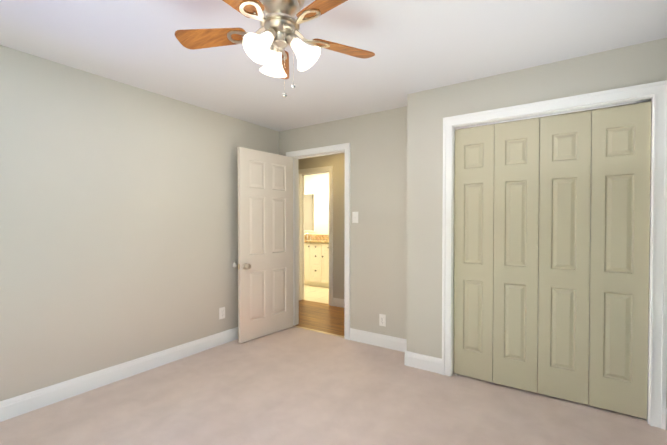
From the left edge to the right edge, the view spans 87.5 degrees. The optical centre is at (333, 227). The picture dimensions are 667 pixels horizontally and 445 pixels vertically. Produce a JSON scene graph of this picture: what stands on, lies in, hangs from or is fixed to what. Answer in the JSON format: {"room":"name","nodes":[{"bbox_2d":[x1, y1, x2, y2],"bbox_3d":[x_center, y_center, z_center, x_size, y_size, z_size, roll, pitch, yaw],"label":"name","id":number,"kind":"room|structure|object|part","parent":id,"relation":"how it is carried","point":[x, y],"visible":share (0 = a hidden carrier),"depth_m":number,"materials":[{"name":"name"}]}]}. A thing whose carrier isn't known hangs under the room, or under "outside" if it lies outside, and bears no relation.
{"room":"empty bedroom","nodes":[
{"label":"empty bedroom","id":0,"kind":"room"},
{"bbox_2d":[0,45,278,400],"bbox_3d":[-1.845,0.029,2.675,0.120,2.370,4.240,1,1,34],"label":"wall","id":1,"kind":"structure","parent":0,"point":[118,222],"depth_m":2.69,"materials":[{"name":"beige paint"}]},
{"bbox_2d":[0,327,237,421],"bbox_3d":[-1.789,1.152,2.654,0.014,0.125,4.000,1,1,34],"label":"baseboard","id":2,"kind":"structure","parent":1,"relation":"attached to","point":[30,401],"depth_m":2.68,"materials":[{"name":"white wood"}]},
{"bbox_2d":[219,307,224,319],"bbox_3d":[-1.148,0.880,3.599,0.006,0.118,0.072,1,1,34],"label":"outlet","id":3,"kind":"object","parent":1,"relation":"attached to","point":[220,313],"visible":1,"depth_m":3.59,"materials":[{"name":"white plastic"}]},
{"bbox_2d":[303,285,328,303],"bbox_3d":[-0.452,1.193,6.632,3.250,0.080,1.660,1,1,34],"label":"floor","id":4,"kind":"structure","parent":0,"point":[316,294],"depth_m":6.07,"materials":[{"name":"beige tile"}]},
{"bbox_2d":[304,241,328,287],"bbox_3d":[-0.072,0.719,6.872,2.100,0.860,0.576,1,1,34],"label":"bathroom vanity","id":5,"kind":"object","parent":4,"relation":"on","point":[316,259],"depth_m":6.74,"materials":[{"name":"wood"}]},
{"bbox_2d":[304,237,311,240],"bbox_3d":[-0.069,0.269,6.869,2.120,0.040,0.567,1,1,34],"label":"countertop","id":6,"kind":"structure","parent":5,"relation":"on","point":[305,238],"depth_m":7.29,"materials":[{"name":"orange stone"}]},
{"bbox_2d":[304,173,328,234],"bbox_3d":[-0.018,-0.042,7.250,3.250,2.370,0.120,1,1,34],"label":"wall","id":7,"kind":"structure","parent":0,"point":[317,185],"depth_m":7.35,"materials":[{"name":"white paint"}]},
{"bbox_2d":[304,193,314,231],"bbox_3d":[-0.605,-0.332,7.556,0.510,0.820,0.019,1,1,34],"label":"bathroom mirror","id":8,"kind":"object","parent":7,"relation":"attached to","point":[309,212],"visible":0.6,"depth_m":7.49,"materials":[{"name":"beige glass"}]},
{"bbox_2d":[304,233,328,240],"bbox_3d":[0.085,0.196,7.094,2.100,0.100,0.019,1,1,34],"label":"backsplash","id":9,"kind":"structure","parent":7,"relation":"attached to","point":[315,237],"depth_m":7.31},
{"bbox_2d":[295,300,343,335],"bbox_3d":[-0.628,1.218,5.035,4.756,0.080,1.180,1,1,34],"label":"floor","id":10,"kind":"structure","parent":0,"point":[323,317],"depth_m":4.60,"materials":[{"name":"brown wood"}]},
{"bbox_2d":[293,326,343,337],"bbox_3d":[-0.172,1.197,4.013,0.760,0.014,0.035,1,1,34],"label":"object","id":11,"kind":"structure","parent":10,"relation":"on","point":[319,331],"depth_m":4.00,"materials":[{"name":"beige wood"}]},
{"bbox_2d":[299,153,344,298],"bbox_3d":[0.622,-0.005,4.878,2.774,2.370,0.120,1,1,34],"label":"wall","id":12,"kind":"structure","parent":0,"point":[337,162],"depth_m":5.19,"materials":[{"name":"beige paint"}]},
{"bbox_2d":[299,171,328,299],"bbox_3d":[-0.270,0.147,5.488,0.616,2.048,0.120,1,1,34],"label":"trim","id":13,"kind":"structure","parent":12,"relation":"attached to","point":[301,236],"depth_m":5.63,"materials":[{"name":"beige wood"}]},
{"bbox_2d":[298,166,332,305],"bbox_3d":[-0.310,0.121,5.428,0.722,2.101,0.024,1,1,34],"label":"door frame","id":14,"kind":"structure","parent":12,"relation":"attached to","point":[319,169],"depth_m":5.24,"materials":[{"name":"beige wood"}]},
{"bbox_2d":[333,298,343,307],"bbox_3d":[0.812,1.121,4.686,1.984,0.125,0.014,1,1,34],"label":"baseboard","id":15,"kind":"structure","parent":12,"relation":"attached to","point":[338,302],"depth_m":5.18,"materials":[{"name":"white wood"}]},
{"bbox_2d":[0,327,666,444],"bbox_3d":[-0.350,1.270,1.695,3.475,0.080,4.030,1,1,34],"label":"floor carpet","id":16,"kind":"object","parent":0,"point":[294,386],"visible":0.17,"depth_m":2.35,"materials":[{"name":"beige carpet"}]},
{"bbox_2d":[0,0,666,131],"bbox_3d":[-0.672,-1.219,3.520,6.345,0.100,6.990,1,1,34],"label":"ceiling","id":17,"kind":"structure","parent":0,"point":[414,46],"depth_m":2.18,"materials":[{"name":"white paint"}]},
{"bbox_2d":[175,0,374,96],"bbox_3d":[-0.259,-0.878,1.673,1.026,0.524,1.020,1,1,34],"label":"ceiling fan","id":18,"kind":"object","parent":17,"relation":"hanging from","point":[279,24],"visible":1,"depth_m":1.67,"materials":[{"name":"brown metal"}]},
{"bbox_3d":[-0.612,-0.955,1.749,0.357,0.033,0.241,1,1,34],"label":"blade","id":19,"kind":"part","parent":18,"relation":"part of","materials":[{"name":"brown wood"}]},
{"bbox_3d":[-0.411,-0.949,1.383,0.157,0.033,0.371,1,1,34],"label":"blade","id":20,"kind":"part","parent":18,"relation":"part of","materials":[{"name":"brown wood"}]},
{"bbox_3d":[-0.337,-0.846,1.605,0.145,0.156,0.152,1,1,34],"label":"lamp shade","id":21,"kind":"part","parent":18,"relation":"part of","materials":[{"name":"white glass"}]},
{"bbox_3d":[-0.320,-0.874,1.626,0.046,0.065,0.061,1,1,34],"label":"bulb","id":22,"kind":"part","parent":18,"relation":"part of","materials":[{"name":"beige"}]},
{"bbox_2d":[263,28,276,42],"bbox_3d":[-0.299,-0.912,1.653,0.061,0.061,0.070,1,1,34],"label":"socket","id":23,"kind":"object","parent":18,"relation":"attached to","point":[271,33],"depth_m":1.63,"materials":[{"name":"silver metal"}]},
{"bbox_3d":[-0.307,-0.850,1.829,0.147,0.156,0.136,1,1,34],"label":"lamp shade","id":24,"kind":"part","parent":18,"relation":"part of","materials":[{"name":"white glass"}]},
{"bbox_2d":[270,44,282,51],"bbox_3d":[-0.284,-0.914,1.762,0.069,0.061,0.063,1,1,34],"label":"socket","id":25,"kind":"object","parent":18,"relation":"attached to","point":[273,48],"depth_m":1.74,"materials":[{"name":"silver metal"}]},
{"bbox_3d":[-0.321,-0.960,2.050,0.309,0.033,0.315,1,1,34],"label":"blade","id":26,"kind":"part","parent":18,"relation":"part of","materials":[{"name":"brown wood"}]},
{"bbox_3d":[-0.232,-0.789,1.643,0.026,0.346,0.019,1,1,34],"label":"pull chain","id":27,"kind":"part","parent":18,"relation":"part of","materials":[{"name":"silver metal"}]},
{"bbox_2d":[286,33,298,47],"bbox_3d":[-0.198,-0.913,1.696,0.070,0.061,0.062,1,1,34],"label":"socket","id":28,"kind":"object","parent":18,"relation":"attached to","point":[292,39],"depth_m":1.67,"materials":[{"name":"silver metal"}]},
{"bbox_3d":[-0.198,-0.818,1.679,0.027,0.289,0.014,1,1,34],"label":"pull chain","id":29,"kind":"part","parent":18,"relation":"part of","materials":[{"name":"silver metal"}]},
{"bbox_3d":[-0.130,-0.848,1.693,0.149,0.156,0.139,1,1,34],"label":"lamp shade","id":30,"kind":"part","parent":18,"relation":"part of","materials":[{"name":"white glass"}]},
{"bbox_3d":[-0.014,-0.950,1.450,0.371,0.033,0.167,1,1,34],"label":"blade","id":31,"kind":"part","parent":18,"relation":"part of","materials":[{"name":"brown wood"}]},
{"bbox_3d":[0.053,-0.957,1.862,0.250,0.033,0.354,1,1,34],"label":"blade","id":32,"kind":"part","parent":18,"relation":"part of","materials":[{"name":"brown wood"}]},
{"bbox_2d":[279,106,406,338],"bbox_3d":[0.152,0.012,3.807,1.906,2.370,0.120,1,1,34],"label":"wall","id":33,"kind":"structure","parent":0,"point":[377,141],"depth_m":3.55,"materials":[{"name":"beige paint"}]},
{"bbox_2d":[237,147,292,342],"bbox_3d":[-0.732,0.177,3.870,0.177,2.014,0.771,1,1,39],"label":"bedroom door","id":34,"kind":"structure","parent":33,"relation":"in","point":[265,243],"depth_m":3.82,"materials":[{"name":"white wood"}]},
{"bbox_3d":[-0.889,0.400,3.597,0.071,0.066,0.066,1,1,39],"label":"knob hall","id":35,"kind":"part","parent":34,"relation":"part of","materials":[{"name":"silver metal"}]},
{"bbox_2d":[286,143,349,339],"bbox_3d":[-0.157,0.144,4.019,0.896,2.098,0.168,1,1,34],"label":"door frame","id":36,"kind":"structure","parent":33,"relation":"attached to","point":[344,146],"depth_m":3.91,"materials":[{"name":"white wood"}]},
{"bbox_2d":[352,212,357,222],"bbox_3d":[0.230,-0.111,3.676,0.072,0.118,0.006,1,1,34],"label":"light switch","id":37,"kind":"object","parent":33,"relation":"attached to","point":[354,220],"visible":1,"depth_m":3.68,"materials":[{"name":"white plastic"}]},
{"bbox_2d":[350,328,406,351],"bbox_3d":[0.489,1.139,3.514,0.758,0.125,0.014,1,1,34],"label":"baseboard","id":38,"kind":"structure","parent":33,"relation":"attached to","point":[383,341],"depth_m":3.52,"materials":[{"name":"white wood"}]},
{"bbox_2d":[379,314,385,326],"bbox_3d":[0.494,0.931,3.512,0.072,0.118,0.006,1,1,34],"label":"outlet","id":39,"kind":"object","parent":33,"relation":"attached to","point":[380,316],"visible":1,"depth_m":3.51,"materials":[{"name":"white plastic"}]},
{"bbox_2d":[407,40,657,358],"bbox_3d":[1.344,0.030,2.645,1.612,2.370,0.120,1,1,34],"label":"wall","id":40,"kind":"structure","parent":0,"point":[428,111],"depth_m":2.89,"materials":[{"name":"beige paint"}]},
{"bbox_2d":[404,351,441,373],"bbox_3d":[0.764,1.147,2.976,0.330,0.125,0.014,1,1,34],"label":"baseboard","id":41,"kind":"structure","parent":40,"relation":"attached to","point":[424,362],"depth_m":2.97,"materials":[{"name":"white wood"}]},
{"bbox_2d":[454,124,494,381],"bbox_3d":[1.117,0.202,2.778,0.296,1.990,0.028,1,1,36],"label":"closet door leaf","id":42,"kind":"structure","parent":40,"relation":"in","point":[473,246],"depth_m":2.76,"materials":[{"name":"beige wood"}]},
{"bbox_2d":[493,118,539,392],"bbox_3d":[1.363,0.204,2.610,0.296,1.990,0.028,1,1,33],"label":"closet door leaf","id":43,"kind":"structure","parent":40,"relation":"in","point":[516,249],"depth_m":2.60,"materials":[{"name":"beige wood"}]},
{"bbox_2d":[453,373,647,421],"bbox_3d":[1.488,1.211,2.542,1.200,0.012,0.040,1,1,34],"label":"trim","id":44,"kind":"structure","parent":40,"relation":"attached to","point":[638,418],"depth_m":2.21,"materials":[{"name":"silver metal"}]},
{"bbox_2d":[454,98,651,129],"bbox_3d":[1.486,-0.802,2.507,1.200,0.022,0.028,1,1,34],"label":"trim","id":45,"kind":"structure","parent":40,"relation":"attached to","point":[564,112],"depth_m":2.42,"materials":[{"name":"white wood"}]},
{"bbox_2d":[442,80,666,429],"bbox_3d":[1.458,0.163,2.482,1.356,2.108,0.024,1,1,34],"label":"trim","id":46,"kind":"structure","parent":40,"relation":"attached to","point":[658,360],"depth_m":2.14,"materials":[{"name":"white wood"}]},
{"bbox_2d":[538,111,590,404],"bbox_3d":[1.613,0.207,2.443,0.296,1.990,0.028,1,1,33],"label":"closet door leaf","id":47,"kind":"structure","parent":40,"relation":"in","point":[564,250],"depth_m":2.43,"materials":[{"name":"beige wood"}]},
{"bbox_2d":[589,102,650,418],"bbox_3d":[1.861,0.210,2.275,0.296,1.990,0.028,1,1,35],"label":"closet door leaf","id":48,"kind":"structure","parent":40,"relation":"in","point":[619,247],"depth_m":2.26,"materials":[{"name":"beige wood"}]},
{"bbox_2d":[657,38,666,407],"bbox_3d":[2.042,0.037,2.170,0.077,2.370,0.120,1,1,34],"label":"wall","id":49,"kind":"structure","parent":0,"point":[662,60],"depth_m":2.11,"materials":[{"name":"beige paint"}]}
]}

